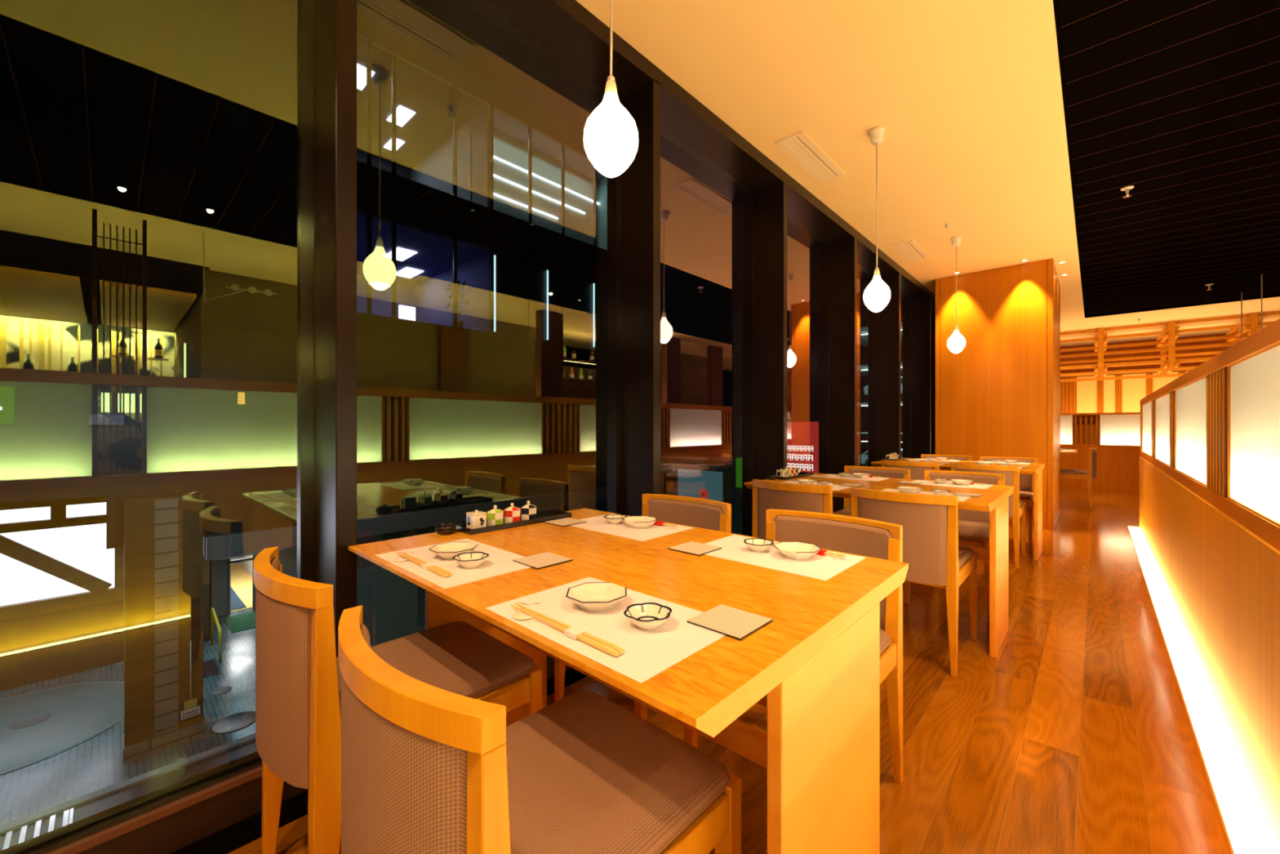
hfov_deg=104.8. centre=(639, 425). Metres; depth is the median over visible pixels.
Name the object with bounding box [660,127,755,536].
window
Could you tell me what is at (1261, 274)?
hanging lamp
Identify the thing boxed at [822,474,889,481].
placemat
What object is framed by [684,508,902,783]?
dining chair
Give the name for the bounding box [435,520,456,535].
lidded dish
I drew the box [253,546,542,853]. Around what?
dining chair
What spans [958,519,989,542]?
seat cushion
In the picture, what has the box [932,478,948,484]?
flower bowl
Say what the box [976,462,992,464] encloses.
dish
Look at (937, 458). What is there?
dish
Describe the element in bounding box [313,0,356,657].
column
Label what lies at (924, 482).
placemat
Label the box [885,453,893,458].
jar
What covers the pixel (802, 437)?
sign board
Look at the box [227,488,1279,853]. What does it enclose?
floor
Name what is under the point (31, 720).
manhole cover
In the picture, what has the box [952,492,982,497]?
coaster
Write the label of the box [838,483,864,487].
coaster
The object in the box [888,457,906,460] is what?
tray
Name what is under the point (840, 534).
cushion
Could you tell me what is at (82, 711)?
turntable
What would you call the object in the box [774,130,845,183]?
ceiling vent
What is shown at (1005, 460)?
dish
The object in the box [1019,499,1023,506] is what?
seat cushion
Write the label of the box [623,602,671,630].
bowl
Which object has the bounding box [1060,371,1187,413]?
wall
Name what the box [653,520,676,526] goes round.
chopsticks
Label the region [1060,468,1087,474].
seat cushion
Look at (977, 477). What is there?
cushion
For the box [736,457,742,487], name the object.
sign
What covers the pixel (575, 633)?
chopsticks
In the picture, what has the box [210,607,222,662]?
handrail
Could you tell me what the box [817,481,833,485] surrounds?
flower bowl
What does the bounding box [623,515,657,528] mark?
dish
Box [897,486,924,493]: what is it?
dish
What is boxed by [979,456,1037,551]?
dining chair
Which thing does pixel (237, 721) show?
manhole cover
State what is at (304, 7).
window
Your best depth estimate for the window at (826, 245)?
4.53 m
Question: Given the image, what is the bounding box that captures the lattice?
[1060,311,1279,382]
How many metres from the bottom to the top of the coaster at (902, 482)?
0.003 m
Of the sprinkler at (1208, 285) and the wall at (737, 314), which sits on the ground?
the wall at (737, 314)
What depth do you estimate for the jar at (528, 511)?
1.77 m
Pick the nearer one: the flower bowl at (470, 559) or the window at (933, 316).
the flower bowl at (470, 559)
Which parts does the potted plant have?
pot, stem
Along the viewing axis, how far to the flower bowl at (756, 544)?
1.35 m
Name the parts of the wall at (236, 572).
door frame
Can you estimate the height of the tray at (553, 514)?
0.017 m
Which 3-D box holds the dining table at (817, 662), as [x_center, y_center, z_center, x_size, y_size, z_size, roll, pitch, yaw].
[-0.081,0.723,1.325,1.228,0.755,0.895,0,0,43]
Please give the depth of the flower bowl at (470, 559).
1.21 m
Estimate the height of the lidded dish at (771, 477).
0.040 m
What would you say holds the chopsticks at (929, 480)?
on the placemat at (924, 482)
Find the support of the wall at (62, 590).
on the ground
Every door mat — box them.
[223,611,255,633]
[230,586,246,610]
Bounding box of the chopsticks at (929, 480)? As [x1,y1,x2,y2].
[928,480,985,484]
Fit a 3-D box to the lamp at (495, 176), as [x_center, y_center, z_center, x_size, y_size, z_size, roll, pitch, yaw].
[-3.860,-8.775,18.611,0.030,0.050,4.700,0,0,43]
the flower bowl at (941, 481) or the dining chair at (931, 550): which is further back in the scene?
the flower bowl at (941, 481)
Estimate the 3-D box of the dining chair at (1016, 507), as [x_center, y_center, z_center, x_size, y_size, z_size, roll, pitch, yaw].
[2.911,0.704,4.123,0.451,0.792,0.576,0,0,43]
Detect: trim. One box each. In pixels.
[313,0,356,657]
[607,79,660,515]
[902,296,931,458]
[931,316,932,454]
[1127,525,1279,853]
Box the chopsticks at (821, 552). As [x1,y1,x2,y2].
[772,542,846,556]
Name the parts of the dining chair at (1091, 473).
seat frame, leg, rail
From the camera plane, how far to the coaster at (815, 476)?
3.33 m
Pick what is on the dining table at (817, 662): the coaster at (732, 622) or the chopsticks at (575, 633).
the coaster at (732, 622)
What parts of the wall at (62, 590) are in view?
lit pane, frame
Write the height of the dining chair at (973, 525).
0.792 m
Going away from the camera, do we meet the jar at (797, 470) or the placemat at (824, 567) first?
the placemat at (824, 567)
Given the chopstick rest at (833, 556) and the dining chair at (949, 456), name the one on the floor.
the dining chair at (949, 456)
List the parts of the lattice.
post, post, post, post, post, post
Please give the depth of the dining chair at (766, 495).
2.65 m
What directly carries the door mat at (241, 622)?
on the ground
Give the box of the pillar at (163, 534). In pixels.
[122,492,204,763]
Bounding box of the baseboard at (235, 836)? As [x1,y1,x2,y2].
[169,667,586,853]
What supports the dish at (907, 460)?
on the placemat
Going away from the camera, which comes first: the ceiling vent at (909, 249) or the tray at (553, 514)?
the tray at (553, 514)
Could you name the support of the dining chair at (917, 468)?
on the floor
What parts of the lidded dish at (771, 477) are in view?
lid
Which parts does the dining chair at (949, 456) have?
rail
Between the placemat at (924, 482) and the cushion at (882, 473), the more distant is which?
the cushion at (882, 473)
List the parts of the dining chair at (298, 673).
leg, rail, leg, seat frame, leg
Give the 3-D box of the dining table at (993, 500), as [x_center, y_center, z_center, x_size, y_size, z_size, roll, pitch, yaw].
[1.389,0.723,2.917,1.228,0.755,0.895,0,0,43]
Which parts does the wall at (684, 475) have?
lit pane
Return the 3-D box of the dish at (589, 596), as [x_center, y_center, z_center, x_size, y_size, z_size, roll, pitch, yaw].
[-0.083,0.331,0.948,0.114,0.026,0.114,0,0,43]
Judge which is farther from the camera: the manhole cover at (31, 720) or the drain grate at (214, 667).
the drain grate at (214, 667)
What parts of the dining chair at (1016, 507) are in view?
rail, leg, seat frame, leg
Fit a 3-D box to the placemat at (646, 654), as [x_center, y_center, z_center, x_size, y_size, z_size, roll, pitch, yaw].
[-0.057,0.344,0.892,0.400,0.001,0.262,0,0,43]
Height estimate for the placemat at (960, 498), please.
0.001 m
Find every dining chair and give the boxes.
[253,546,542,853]
[337,605,741,853]
[554,493,731,719]
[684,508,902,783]
[752,479,832,538]
[832,466,910,516]
[850,487,977,677]
[881,459,939,479]
[904,470,1004,622]
[920,454,971,471]
[951,462,1025,568]
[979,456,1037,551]
[1060,447,1097,507]
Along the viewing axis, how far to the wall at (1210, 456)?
1.81 m
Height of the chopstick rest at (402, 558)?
0.005 m
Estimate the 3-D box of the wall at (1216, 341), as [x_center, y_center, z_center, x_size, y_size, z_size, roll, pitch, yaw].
[11.056,-0.331,9.608,6.800,2.862,0.120,0,0,43]
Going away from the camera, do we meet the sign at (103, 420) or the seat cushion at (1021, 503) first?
the seat cushion at (1021, 503)
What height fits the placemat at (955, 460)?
0.001 m
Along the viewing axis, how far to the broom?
10.33 m
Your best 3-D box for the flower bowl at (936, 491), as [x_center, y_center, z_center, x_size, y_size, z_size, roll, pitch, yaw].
[1.487,0.331,2.440,0.086,0.025,0.080,0,0,43]
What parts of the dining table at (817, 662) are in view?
leg, leg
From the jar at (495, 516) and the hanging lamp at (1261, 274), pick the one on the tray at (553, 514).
the jar at (495, 516)
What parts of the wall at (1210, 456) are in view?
post, sheet frame, sheet frame, sheet frame, rail, rail, sheet frame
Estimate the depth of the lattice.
8.72 m
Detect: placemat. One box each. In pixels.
[375,538,530,588]
[485,577,725,683]
[570,513,694,541]
[705,534,865,580]
[782,480,852,490]
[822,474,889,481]
[880,488,971,501]
[911,480,992,488]
[917,458,959,462]
[977,461,1030,464]
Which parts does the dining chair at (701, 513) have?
leg, leg, leg, rail, leg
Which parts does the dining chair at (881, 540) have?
leg, leg, seat frame, rail, leg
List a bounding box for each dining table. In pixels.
[348,507,908,853]
[744,472,1013,657]
[871,457,1044,560]
[1060,449,1077,454]
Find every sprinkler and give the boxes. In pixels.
[1120,185,1133,198]
[1204,283,1213,289]
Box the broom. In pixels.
[181,640,199,719]
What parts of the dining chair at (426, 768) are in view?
rail, leg, seat frame, leg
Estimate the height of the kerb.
0.060 m
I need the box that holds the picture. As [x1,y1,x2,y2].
[184,697,196,710]
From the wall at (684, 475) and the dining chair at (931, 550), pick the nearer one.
the dining chair at (931, 550)
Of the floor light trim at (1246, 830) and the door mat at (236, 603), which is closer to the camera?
the floor light trim at (1246, 830)
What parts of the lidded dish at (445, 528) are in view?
lid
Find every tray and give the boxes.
[455,509,571,534]
[776,471,813,479]
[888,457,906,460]
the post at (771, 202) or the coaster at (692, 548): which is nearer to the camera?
the coaster at (692, 548)
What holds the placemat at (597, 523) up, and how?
on the dining table at (817, 662)
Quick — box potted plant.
[444,280,471,328]
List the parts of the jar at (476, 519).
lid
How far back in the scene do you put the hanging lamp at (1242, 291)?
6.55 m
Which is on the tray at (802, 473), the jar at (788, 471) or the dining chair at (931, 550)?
the jar at (788, 471)
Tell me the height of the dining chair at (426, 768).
0.792 m
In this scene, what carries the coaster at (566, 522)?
on the dining table at (817, 662)
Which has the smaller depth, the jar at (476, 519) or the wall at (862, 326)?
the jar at (476, 519)
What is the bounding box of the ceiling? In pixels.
[575,0,1279,346]
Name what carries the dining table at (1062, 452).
on the floor
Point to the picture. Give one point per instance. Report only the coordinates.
(190, 704)
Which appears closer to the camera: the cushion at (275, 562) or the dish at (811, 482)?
the cushion at (275, 562)
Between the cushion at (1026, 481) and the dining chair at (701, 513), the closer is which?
the dining chair at (701, 513)
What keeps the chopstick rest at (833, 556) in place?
on the placemat at (824, 567)
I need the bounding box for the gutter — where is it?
[0,739,257,850]
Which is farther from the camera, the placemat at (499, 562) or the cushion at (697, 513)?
the cushion at (697, 513)
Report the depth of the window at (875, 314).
5.54 m
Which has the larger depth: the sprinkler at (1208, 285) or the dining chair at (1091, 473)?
the dining chair at (1091, 473)
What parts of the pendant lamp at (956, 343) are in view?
globe, cord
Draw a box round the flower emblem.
[699,488,708,498]
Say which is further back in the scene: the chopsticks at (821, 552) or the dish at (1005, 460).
the dish at (1005, 460)
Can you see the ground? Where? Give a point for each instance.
(95, 764)
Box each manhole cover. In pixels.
[8,712,51,728]
[210,711,255,733]
[211,686,231,695]
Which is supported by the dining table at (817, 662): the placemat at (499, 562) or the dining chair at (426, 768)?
the placemat at (499, 562)
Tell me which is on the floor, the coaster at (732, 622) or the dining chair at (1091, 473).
the dining chair at (1091, 473)
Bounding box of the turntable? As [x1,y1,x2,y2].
[0,680,124,775]
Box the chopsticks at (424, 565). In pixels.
[395,551,452,577]
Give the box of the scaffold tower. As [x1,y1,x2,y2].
[857,390,861,466]
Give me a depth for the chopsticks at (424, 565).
1.18 m
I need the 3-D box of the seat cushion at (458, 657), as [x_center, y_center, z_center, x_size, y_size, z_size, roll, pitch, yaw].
[-0.588,0.640,1.297,0.428,0.037,0.480,0,0,43]
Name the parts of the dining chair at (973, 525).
leg, leg, rail, seat frame, leg, leg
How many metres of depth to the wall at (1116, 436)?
8.33 m
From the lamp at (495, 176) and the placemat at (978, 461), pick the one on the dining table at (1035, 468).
the placemat at (978, 461)
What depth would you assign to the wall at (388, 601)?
13.73 m
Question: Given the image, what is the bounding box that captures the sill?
[30,654,571,853]
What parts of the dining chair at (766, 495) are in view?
leg, rail, leg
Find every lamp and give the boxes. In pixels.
[237,391,244,404]
[493,155,599,204]
[493,173,585,213]
[493,192,558,218]
[583,0,638,177]
[863,125,890,311]
[946,235,965,353]
[1240,291,1242,340]
[1261,274,1262,328]
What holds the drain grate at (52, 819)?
on the gutter
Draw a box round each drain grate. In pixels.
[2,808,73,849]
[203,658,221,678]
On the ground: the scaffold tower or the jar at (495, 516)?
the scaffold tower
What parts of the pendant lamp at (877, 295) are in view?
cord, globe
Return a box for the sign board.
[786,421,818,473]
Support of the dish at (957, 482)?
on the placemat at (924, 482)
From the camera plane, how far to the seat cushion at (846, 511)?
3.55 m
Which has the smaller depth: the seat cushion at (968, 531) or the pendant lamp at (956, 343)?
the seat cushion at (968, 531)
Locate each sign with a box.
[0,386,14,423]
[88,414,124,425]
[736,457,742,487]
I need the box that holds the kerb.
[0,733,255,835]
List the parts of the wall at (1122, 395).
screen panel, screen panel, screen panel, screen panel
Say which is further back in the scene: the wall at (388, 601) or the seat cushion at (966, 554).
the wall at (388, 601)
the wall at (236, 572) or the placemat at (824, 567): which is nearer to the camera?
the placemat at (824, 567)
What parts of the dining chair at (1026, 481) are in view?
rail, leg, leg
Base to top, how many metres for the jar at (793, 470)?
0.067 m
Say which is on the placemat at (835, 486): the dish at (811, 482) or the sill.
the dish at (811, 482)
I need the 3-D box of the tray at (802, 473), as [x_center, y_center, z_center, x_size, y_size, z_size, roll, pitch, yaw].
[1.034,0.336,3.336,0.110,0.017,0.410,0,0,43]
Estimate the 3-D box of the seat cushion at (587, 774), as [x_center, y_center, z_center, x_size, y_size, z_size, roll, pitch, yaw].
[-0.140,0.640,0.883,0.428,0.037,0.480,0,0,43]
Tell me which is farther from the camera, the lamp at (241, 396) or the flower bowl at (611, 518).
the lamp at (241, 396)
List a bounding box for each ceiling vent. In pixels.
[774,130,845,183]
[892,239,930,262]
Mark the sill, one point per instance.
(168, 825)
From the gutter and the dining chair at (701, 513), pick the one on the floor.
the dining chair at (701, 513)
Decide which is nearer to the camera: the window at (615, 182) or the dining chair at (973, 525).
the window at (615, 182)
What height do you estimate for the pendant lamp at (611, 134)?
1.086 m
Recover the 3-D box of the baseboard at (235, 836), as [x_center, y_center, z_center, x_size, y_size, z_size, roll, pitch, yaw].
[0.657,1.103,3.205,0.104,0.013,11.600,0,0,43]
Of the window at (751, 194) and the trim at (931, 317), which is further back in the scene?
the trim at (931, 317)
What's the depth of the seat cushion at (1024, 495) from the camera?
4.46 m
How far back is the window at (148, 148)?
11.79 m
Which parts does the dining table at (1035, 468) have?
leg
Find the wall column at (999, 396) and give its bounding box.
[935,257,1060,530]
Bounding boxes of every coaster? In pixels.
[512,551,573,568]
[544,517,586,526]
[667,541,722,555]
[686,604,773,639]
[806,475,828,477]
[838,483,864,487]
[897,480,922,484]
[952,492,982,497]
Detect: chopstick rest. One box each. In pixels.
[392,556,408,562]
[512,610,533,620]
[830,553,846,558]
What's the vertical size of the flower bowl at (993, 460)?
0.025 m
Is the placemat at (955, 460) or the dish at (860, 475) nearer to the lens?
the dish at (860, 475)
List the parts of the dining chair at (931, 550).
leg, rail, seat frame, leg, leg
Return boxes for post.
[742,181,786,535]
[818,236,857,512]
[867,272,900,466]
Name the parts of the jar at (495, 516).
lid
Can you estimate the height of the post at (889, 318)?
2.790 m
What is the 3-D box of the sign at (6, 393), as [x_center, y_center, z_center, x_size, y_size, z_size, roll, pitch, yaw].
[-11.389,-0.370,8.638,0.066,0.660,0.530,0,0,43]
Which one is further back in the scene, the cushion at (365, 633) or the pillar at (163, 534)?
the pillar at (163, 534)
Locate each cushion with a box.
[271,556,279,571]
[336,621,535,719]
[360,624,372,649]
[505,689,729,853]
[646,498,724,530]
[771,515,893,631]
[832,507,851,516]
[848,468,906,507]
[880,627,891,655]
[928,472,999,523]
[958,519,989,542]
[958,545,973,568]
[982,457,1034,492]
[1019,490,1033,499]
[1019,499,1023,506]
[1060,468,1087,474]
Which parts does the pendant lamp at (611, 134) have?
globe, cord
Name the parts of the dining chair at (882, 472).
leg, rail, leg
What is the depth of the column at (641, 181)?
2.46 m
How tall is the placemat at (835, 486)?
0.001 m
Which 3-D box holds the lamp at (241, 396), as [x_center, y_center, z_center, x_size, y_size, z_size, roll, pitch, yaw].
[-9.155,-0.650,11.318,0.190,0.300,0.136,0,0,43]
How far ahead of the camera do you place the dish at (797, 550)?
1.32 m
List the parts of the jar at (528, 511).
lid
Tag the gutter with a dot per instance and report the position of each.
(95, 806)
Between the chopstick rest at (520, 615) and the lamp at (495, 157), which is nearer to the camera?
the chopstick rest at (520, 615)
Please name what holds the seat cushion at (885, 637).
on the dining chair at (881, 540)
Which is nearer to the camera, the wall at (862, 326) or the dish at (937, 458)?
the dish at (937, 458)
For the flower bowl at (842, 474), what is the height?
0.025 m
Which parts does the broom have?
rod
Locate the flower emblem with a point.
(704, 494)
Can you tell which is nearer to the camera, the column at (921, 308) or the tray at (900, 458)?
the tray at (900, 458)
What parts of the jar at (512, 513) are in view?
lid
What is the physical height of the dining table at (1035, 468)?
0.755 m
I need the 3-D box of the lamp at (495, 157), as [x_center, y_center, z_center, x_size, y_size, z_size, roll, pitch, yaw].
[-3.486,-9.425,19.015,0.030,0.050,5.200,0,0,43]
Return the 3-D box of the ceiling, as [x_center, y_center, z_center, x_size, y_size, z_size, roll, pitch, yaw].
[5.111,-2.091,3.174,6.800,0.658,17.600,0,0,43]
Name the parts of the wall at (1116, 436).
rail, rail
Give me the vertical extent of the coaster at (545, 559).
0.003 m
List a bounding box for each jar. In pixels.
[466,510,486,528]
[486,505,503,525]
[503,502,519,523]
[520,500,536,520]
[776,468,786,476]
[783,466,791,476]
[788,466,795,475]
[791,465,799,475]
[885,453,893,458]
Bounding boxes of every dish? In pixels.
[428,541,478,559]
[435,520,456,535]
[565,582,626,610]
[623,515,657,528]
[767,473,777,479]
[773,541,822,559]
[796,479,817,484]
[851,472,870,478]
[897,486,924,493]
[906,459,920,462]
[934,457,947,460]
[950,479,973,484]
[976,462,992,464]
[1003,459,1017,462]
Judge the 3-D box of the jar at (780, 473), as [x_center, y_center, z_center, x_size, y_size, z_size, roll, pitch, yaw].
[0.927,0.309,3.231,0.050,0.060,0.050,0,0,43]
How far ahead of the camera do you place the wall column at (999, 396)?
5.52 m
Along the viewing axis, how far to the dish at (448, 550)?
1.32 m
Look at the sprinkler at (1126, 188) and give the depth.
3.70 m
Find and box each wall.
[0,496,211,691]
[209,533,382,638]
[356,564,417,646]
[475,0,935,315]
[660,454,733,533]
[733,309,742,534]
[857,296,905,466]
[1060,331,1248,377]
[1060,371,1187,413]
[1060,412,1140,493]
[1139,318,1279,848]
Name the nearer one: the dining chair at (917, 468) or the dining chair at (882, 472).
the dining chair at (882, 472)
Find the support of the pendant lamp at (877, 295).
hanging from the ceiling
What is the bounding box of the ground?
[0,499,607,826]
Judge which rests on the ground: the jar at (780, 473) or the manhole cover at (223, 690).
the manhole cover at (223, 690)
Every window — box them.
[0,0,313,853]
[0,0,607,559]
[457,0,621,514]
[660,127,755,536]
[786,214,830,474]
[857,262,878,466]
[900,292,911,457]
[931,313,935,454]
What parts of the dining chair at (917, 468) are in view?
rail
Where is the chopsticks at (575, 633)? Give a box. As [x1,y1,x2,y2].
[511,603,624,656]
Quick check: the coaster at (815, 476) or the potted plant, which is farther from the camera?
the potted plant
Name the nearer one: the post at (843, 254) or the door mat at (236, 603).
the post at (843, 254)
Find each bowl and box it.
[452,551,488,568]
[604,514,626,524]
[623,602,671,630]
[743,537,773,551]
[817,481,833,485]
[838,472,850,476]
[930,488,950,495]
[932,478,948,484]
[991,459,1002,462]

